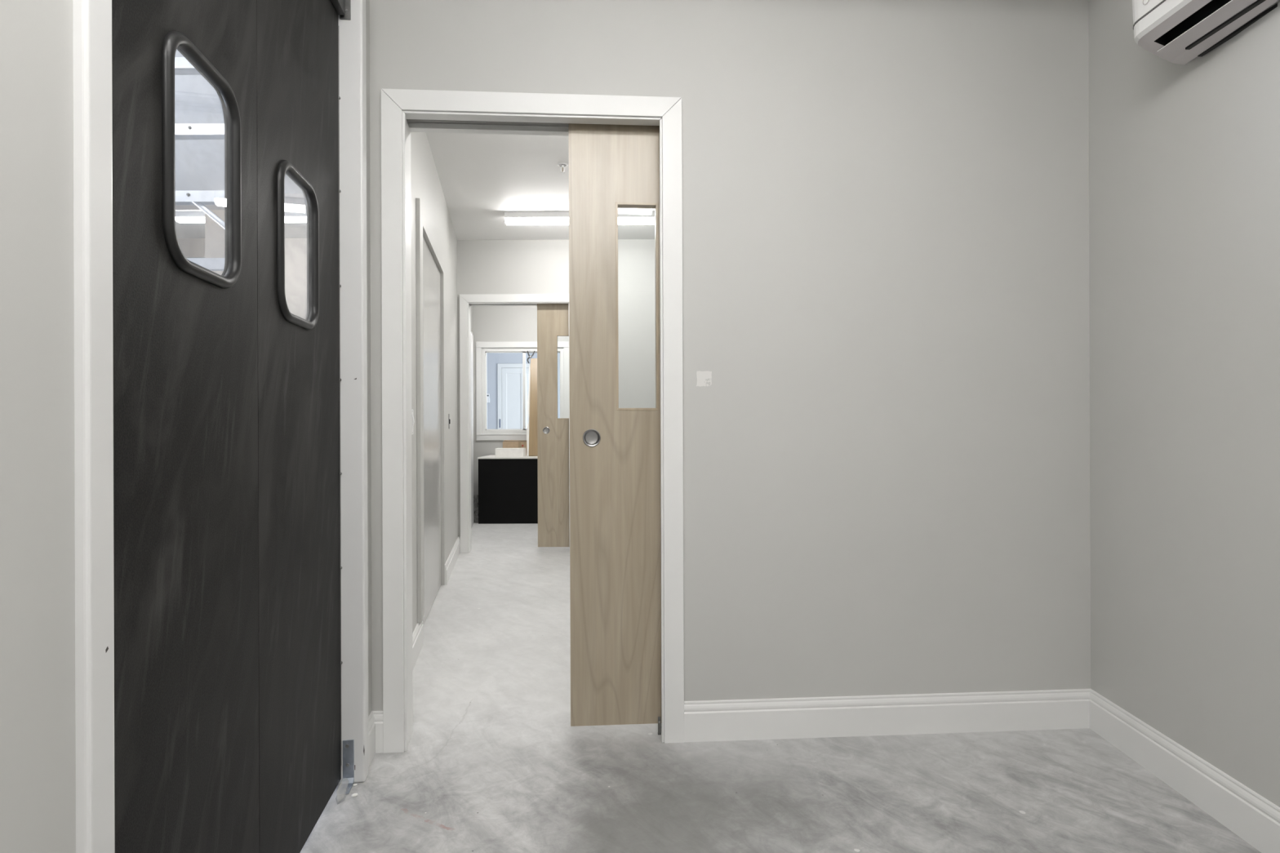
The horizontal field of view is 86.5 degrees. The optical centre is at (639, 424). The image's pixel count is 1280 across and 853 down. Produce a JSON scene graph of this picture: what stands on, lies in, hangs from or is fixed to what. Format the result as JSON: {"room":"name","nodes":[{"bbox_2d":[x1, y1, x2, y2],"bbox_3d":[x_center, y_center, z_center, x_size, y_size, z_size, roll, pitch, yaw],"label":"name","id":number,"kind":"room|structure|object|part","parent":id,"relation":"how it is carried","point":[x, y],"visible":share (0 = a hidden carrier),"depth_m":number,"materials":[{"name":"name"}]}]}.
{"room":"empty room","nodes":[
{"label":"empty room","id":0,"kind":"room"},
{"bbox_2d":[0,0,372,852],"bbox_3d":[-0.778,-0.243,1.119,0.120,2.632,2.242,0,0,-9],"label":"wall","id":1,"kind":"structure","parent":0,"point":[37,740],"depth_m":0.75,"materials":[{"name":"grey paint"}]},
{"bbox_2d":[72,0,115,852],"bbox_3d":[-0.729,-0.158,0.823,0.140,2.460,0.052,0,0,-9],"label":"door frame","id":2,"kind":"structure","parent":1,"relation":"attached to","point":[91,19],"depth_m":0.82,"materials":[{"name":"white paint"}]},
{"bbox_2d":[111,0,259,852],"bbox_3d":[-0.764,-0.137,1.137,0.031,2.380,0.596,0,0,-9],"label":"door","id":3,"kind":"structure","parent":2,"relation":"attached to","point":[185,332],"depth_m":1.12,"materials":[{"name":"black rubber"}]},
{"bbox_2d":[337,0,368,784],"bbox_3d":[-0.907,-0.157,2.052,0.152,2.460,0.049,0,0,-9],"label":"door frame","id":4,"kind":"structure","parent":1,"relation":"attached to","point":[352,33],"depth_m":2.04,"materials":[{"name":"white paint"}]},
{"bbox_2d":[256,0,344,852],"bbox_3d":[-0.854,-0.137,1.729,0.050,2.380,0.598,0,0,-9],"label":"door","id":5,"kind":"structure","parent":4,"relation":"attached to","point":[297,41],"depth_m":1.68,"materials":[{"name":"black rubber"}]},
{"bbox_2d":[339,0,351,19],"bbox_3d":[-0.880,-1.265,2.030,0.031,0.110,0.004,0,0,-9],"label":"pivot bracket","id":6,"kind":"object","parent":4,"relation":"attached to","point":[347,15],"visible":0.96,"depth_m":2.03,"materials":[{"name":"metal"}]},
{"bbox_2d":[337,739,354,795],"bbox_3d":[-0.866,1.006,2.002,0.032,0.131,0.062,0,0,-8],"label":"pivot bracket","id":7,"kind":"object","parent":4,"relation":"attached to","point":[348,745],"visible":1,"depth_m":2.03,"materials":[{"name":"metal"}]},
{"bbox_2d":[368,711,375,767],"bbox_3d":[-0.862,1.006,2.161,0.015,0.133,0.155,0,0,-8],"label":"baseboard","id":8,"kind":"structure","parent":1,"relation":"attached to","point":[371,725],"depth_m":2.18,"materials":[{"name":"white paint"}]},
{"bbox_2d":[174,48,306,238],"bbox_3d":[-3.157,-1.919,3.000,5.300,0.100,8.000,0,0,0],"label":"ceiling","id":9,"kind":"structure","parent":0,"point":[199,163],"depth_m":4.69,"materials":[{"name":"white paint"}]},
{"bbox_2d":[175,211,204,222],"bbox_3d":[-3.869,-1.827,5.860,0.410,0.078,0.300,0,0,0],"label":"ceiling light","id":10,"kind":"object","parent":9,"relation":"attached to","point":[199,216],"depth_m":5.96,"materials":[{"name":"white plastic"}]},
{"bbox_2d":[175,216,306,222],"bbox_3d":[-3.476,-1.807,6.000,1.192,0.035,0.081,0,0,0],"label":"diffuser","id":11,"kind":"object","parent":10,"relation":"attached to","point":[178,219],"depth_m":5.96,"materials":[{"name":"white plastic"}]},
{"bbox_2d":[284,211,306,222],"bbox_3d":[-2.972,-1.831,5.870,0.333,0.078,0.300,0,0,0],"label":"ceiling light","id":12,"kind":"object","parent":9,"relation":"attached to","point":[290,216],"depth_m":5.96,"materials":[{"name":"white plastic"}]},
{"bbox_2d":[177,238,306,319],"bbox_3d":[-3.831,-0.392,6.850,3.940,2.950,0.100,0,0,0],"label":"wall","id":13,"kind":"structure","parent":0,"point":[295,249],"depth_m":6.80,"materials":[{"name":"grey paint"}]},
{"bbox_2d":[410,132,472,633],"bbox_3d":[-1.501,-0.400,5.273,0.100,2.950,5.845,0,0,-11],"label":"wall","id":14,"kind":"structure","parent":0,"point":[438,233],"depth_m":4.55,"materials":[{"name":"grey paint"}]},
{"bbox_2d":[175,193,306,209],"bbox_3d":[-3.686,-1.822,5.560,4.040,0.090,0.120,0,0,0],"label":"trim","id":15,"kind":"structure","parent":14,"relation":"attached to","point":[292,201],"depth_m":5.51,"materials":[{"name":"grey paint"}]},
{"bbox_2d":[411,408,414,434],"bbox_3d":[-1.017,-0.013,3.042,0.014,0.114,0.072,0,0,-11],"label":"light switch","id":16,"kind":"object","parent":14,"relation":"attached to","point":[412,416],"visible":0.7,"depth_m":3.03,"materials":[{"name":"white plastic"}]},
{"bbox_2d":[415,198,424,622],"bbox_3d":[-1.060,-0.069,3.281,0.019,2.015,0.110,0,0,-11],"label":"trim","id":17,"kind":"structure","parent":14,"relation":"attached to","point":[419,206],"depth_m":3.23,"materials":[{"name":"grey paint"}]},
{"bbox_2d":[422,235,441,624],"bbox_3d":[-1.231,0.026,3.940,0.030,2.085,1.237,0,0,-11],"label":"door","id":18,"kind":"structure","parent":14,"relation":"in","point":[431,273],"depth_m":4.02,"materials":[{"name":"grey paint"}]},
{"bbox_2d":[412,537,459,669],"bbox_3d":[-1.210,1.008,4.073,0.015,0.133,3.370,0,0,-11],"label":"baseboard","id":19,"kind":"structure","parent":14,"relation":"attached to","point":[418,633],"depth_m":3.30,"materials":[{"name":"white paint"}]},
{"bbox_2d":[471,331,473,528],"bbox_3d":[-1.682,0.045,6.651,0.055,2.038,1.550,0,0,-11],"label":"door","id":20,"kind":"structure","parent":14,"relation":"in","point":[472,336],"depth_m":7.19,"materials":[{"name":"white paint"}]},
{"bbox_2d":[472,306,568,515],"bbox_3d":[-0.676,-0.244,8.125,2.950,2.632,0.130,0,0,0],"label":"wall","id":21,"kind":"structure","parent":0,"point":[490,323],"depth_m":8.06,"materials":[{"name":"grey paint"}]},
{"bbox_2d":[475,341,568,440],"bbox_3d":[-1.387,-0.402,8.093,1.100,1.167,0.114,0,0,0],"label":"window","id":22,"kind":"structure","parent":21,"relation":"attached to","point":[482,433],"depth_m":8.04,"materials":[{"name":"white paint"}]},
{"bbox_3d":[-1.597,-0.404,8.085,0.473,0.931,0.026,0,0,0],"label":"sash","id":23,"kind":"part","parent":22,"relation":"part of","materials":[{"name":"white paint"}]},
{"bbox_3d":[-1.168,-0.405,8.121,0.449,0.931,0.026,0,0,0],"label":"sash","id":24,"kind":"part","parent":22,"relation":"part of","materials":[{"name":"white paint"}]},
{"bbox_2d":[486,352,559,429],"bbox_3d":[-1.351,-0.275,11.750,4.500,2.700,0.100,0,0,0],"label":"wall","id":25,"kind":"structure","parent":0,"point":[493,359],"depth_m":11.70,"materials":[{"name":"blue paint"}]},
{"bbox_2d":[487,393,489,402],"bbox_3d":[-2.614,-0.458,11.689,0.066,0.150,0.022,0,0,0],"label":"remote control","id":26,"kind":"object","parent":25,"relation":"attached to","point":[488,394],"visible":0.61,"depth_m":11.68,"materials":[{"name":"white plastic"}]},
{"bbox_2d":[497,363,529,429],"bbox_3d":[-1.967,0.012,11.690,0.954,2.130,0.020,0,0,0],"label":"trim","id":27,"kind":"structure","parent":25,"relation":"attached to","point":[500,366],"depth_m":11.68,"materials":[{"name":"white paint"}]},
{"bbox_2d":[499,368,528,429],"bbox_3d":[-1.989,0.044,11.685,0.850,2.045,0.022,0,0,0],"label":"door","id":28,"kind":"structure","parent":25,"relation":"in","point":[512,378],"depth_m":11.69,"materials":[{"name":"white paint"}]},
{"bbox_2d":[426,132,654,239],"bbox_3d":[-0.281,-1.611,4.090,2.950,0.100,3.320,0,0,0],"label":"ceiling","id":29,"kind":"structure","parent":0,"point":[482,177],"depth_m":4.40,"materials":[{"name":"white paint"}]},
{"bbox_2d":[557,162,568,173],"bbox_3d":[-0.463,-1.535,4.080,0.064,0.050,0.064,0,0,0],"label":"sprinkler head","id":30,"kind":"object","parent":29,"relation":"attached to","point":[562,165],"visible":1,"depth_m":4.08},
{"bbox_2d":[504,211,654,225],"bbox_3d":[-0.390,-1.522,5.013,1.200,0.078,0.090,0,0,0],"label":"ceiling light","id":31,"kind":"object","parent":29,"relation":"attached to","point":[511,218],"visible":0.48,"depth_m":4.97,"materials":[{"name":"white plastic"}]},
{"bbox_2d":[505,217,654,225],"bbox_3d":[-0.390,-1.500,5.013,1.192,0.035,0.081,0,0,0],"label":"diffuser","id":32,"kind":"object","parent":31,"relation":"attached to","point":[508,220],"depth_m":4.98,"materials":[{"name":"white plastic"}]},
{"bbox_2d":[457,239,655,537],"bbox_3d":[-0.261,-0.245,5.800,2.720,2.632,0.147,0,0,0],"label":"wall","id":33,"kind":"structure","parent":0,"point":[483,266],"depth_m":5.73,"materials":[{"name":"grey paint"}]},
{"bbox_2d":[459,293,569,552],"bbox_3d":[-0.752,-0.020,5.790,1.520,2.185,0.165,0,0,0],"label":"trim","id":34,"kind":"structure","parent":33,"relation":"attached to","point":[466,300],"depth_m":5.71,"materials":[{"name":"white paint"}]},
{"bbox_2d":[537,303,569,546],"bbox_3d":[-0.432,-0.019,5.803,0.880,2.113,0.041,0,0,0],"label":"door","id":35,"kind":"structure","parent":33,"relation":"in","point":[553,319],"depth_m":5.79,"materials":[{"name":"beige wood"}]},
{"bbox_3d":[-0.796,0.047,5.789,0.061,0.061,0.014,0,0,0],"label":"pull handle","id":36,"kind":"part","parent":35,"relation":"part of","materials":[{"name":"silver metal"}]},
{"bbox_2d":[369,0,1090,711],"bbox_3d":[0.378,-0.247,2.394,2.670,2.632,0.147,0,0,-4],"label":"wall","id":37,"kind":"structure","parent":0,"point":[886,295],"depth_m":2.35,"materials":[{"name":"white paint"}]},
{"bbox_2d":[381,88,684,753],"bbox_3d":[-0.090,-0.022,2.354,1.519,2.185,0.165,0,0,-4],"label":"trim","id":38,"kind":"structure","parent":37,"relation":"attached to","point":[397,105],"depth_m":2.27,"materials":[{"name":"white paint"}]},
{"bbox_2d":[568,123,661,726],"bbox_3d":[0.196,-0.021,2.385,0.880,2.113,0.041,0,0,-4],"label":"door","id":39,"kind":"structure","parent":37,"relation":"in","point":[615,544],"depth_m":2.35,"materials":[{"name":"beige wood"}]},
{"bbox_3d":[-0.167,0.045,2.347,0.061,0.061,0.014,0,0,-4],"label":"pull handle","id":40,"kind":"part","parent":39,"relation":"part of","materials":[{"name":"silver metal"}]},
{"bbox_2d":[657,716,661,734],"bbox_3d":[0.067,1.039,2.351,0.010,0.062,0.014,0,0,-4],"label":"guide","id":41,"kind":"object","parent":37,"relation":"attached to","point":[659,717],"visible":1,"depth_m":2.35,"materials":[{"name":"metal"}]},
{"bbox_2d":[373,688,1089,753],"bbox_3d":[0.355,1.002,2.311,2.476,0.133,0.017,0,0,-4],"label":"baseboard","id":42,"kind":"structure","parent":37,"relation":"attached to","point":[754,719],"depth_m":2.34,"materials":[{"name":"white paint"}]},
{"bbox_2d":[299,515,1261,852],"bbox_3d":[-1.496,1.135,4.300,9.400,0.120,15.400,0,0,0],"label":"floor","id":43,"kind":"structure","parent":0,"point":[494,761],"depth_m":2.05,"materials":[{"name":"concrete"}]},
{"bbox_2d":[174,57,224,271],"bbox_3d":[-2.075,-0.382,3.056,0.523,2.920,0.182,0,0,0],"label":"ladder","id":44,"kind":"object","parent":43,"relation":"on","point":[199,198],"visible":0.16,"depth_m":3.05,"materials":[{"name":"metal"}]},
{"bbox_2d":[204,209,224,275],"bbox_3d":[-3.591,-0.392,5.850,0.200,2.950,0.140,0,0,0],"label":"post","id":45,"kind":"object","parent":43,"relation":"on","point":[214,232],"visible":0.07,"depth_m":5.78,"materials":[{"name":"white"}]},
{"bbox_2d":[477,454,537,524],"bbox_3d":[-1.177,0.713,7.710,1.172,0.722,0.650,0,0,0],"label":"cabinet","id":46,"kind":"object","parent":43,"relation":"on","point":[508,486],"depth_m":7.39,"materials":[{"name":"black laminate"}]},
{"bbox_2d":[477,454,537,458],"bbox_3d":[-1.179,0.360,7.710,1.172,0.016,0.650,0,0,0],"label":"countertop","id":47,"kind":"structure","parent":46,"relation":"on","point":[491,456],"depth_m":7.39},
{"bbox_2d":[495,448,525,457],"bbox_3d":[-1.437,0.306,7.560,0.315,0.093,0.140,0,0,0],"label":"carton","id":48,"kind":"object","parent":46,"relation":"on","point":[500,452],"visible":0.99,"depth_m":7.49,"materials":[{"name":"white cardboard"}]},
{"bbox_2d":[502,440,526,455],"bbox_3d":[-1.419,0.265,7.899,0.330,0.176,0.145,0,0,0],"label":"cardboard box","id":49,"kind":"object","parent":46,"relation":"on","point":[507,443],"visible":0.48,"depth_m":7.83,"materials":[{"name":"brown cardboard"}]},
{"bbox_2d":[526,363,530,456],"bbox_3d":[-1.255,-0.187,7.804,0.081,1.071,0.347,0,0,-5],"label":"sheet","id":50,"kind":"object","parent":46,"relation":"on","point":[528,399],"visible":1,"depth_m":7.78,"materials":[{"name":"white"}]},
{"bbox_2d":[528,358,537,456],"bbox_3d":[-1.188,-0.215,7.799,0.151,1.135,0.387,0,0,-5],"label":"wooden board","id":51,"kind":"object","parent":46,"relation":"on","point":[533,448],"visible":0.47,"depth_m":7.77,"materials":[{"name":"brown wood"}]},
{"bbox_2d":[526,351,534,363],"bbox_3d":[-1.280,-0.794,7.969,0.099,0.154,0.054,0,0,0],"label":"clamp","id":52,"kind":"object","parent":51,"relation":"attached to","point":[531,357],"visible":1,"depth_m":7.97,"materials":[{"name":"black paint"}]},
{"bbox_2d":[1088,0,1279,807],"bbox_3d":[1.519,-0.251,-0.438,0.120,2.632,5.720,0,0,3],"label":"wall","id":53,"kind":"structure","parent":0,"point":[1184,160],"depth_m":1.93,"materials":[{"name":"grey paint"}]},
{"bbox_2d":[1089,688,1279,852],"bbox_3d":[1.458,0.998,-0.395,0.014,0.133,5.600,0,0,3],"label":"baseboard","id":54,"kind":"structure","parent":53,"relation":"attached to","point":[1255,820],"depth_m":1.92,"materials":[{"name":"white paint"}]},
{"bbox_2d":[1132,0,1279,65],"bbox_3d":[1.478,-1.165,1.506,0.206,0.294,0.840,0,0,-3],"label":"air conditioner","id":55,"kind":"object","parent":53,"relation":"attached to","point":[1179,32],"visible":1,"depth_m":1.79,"materials":[{"name":"white plastic"}]}
]}

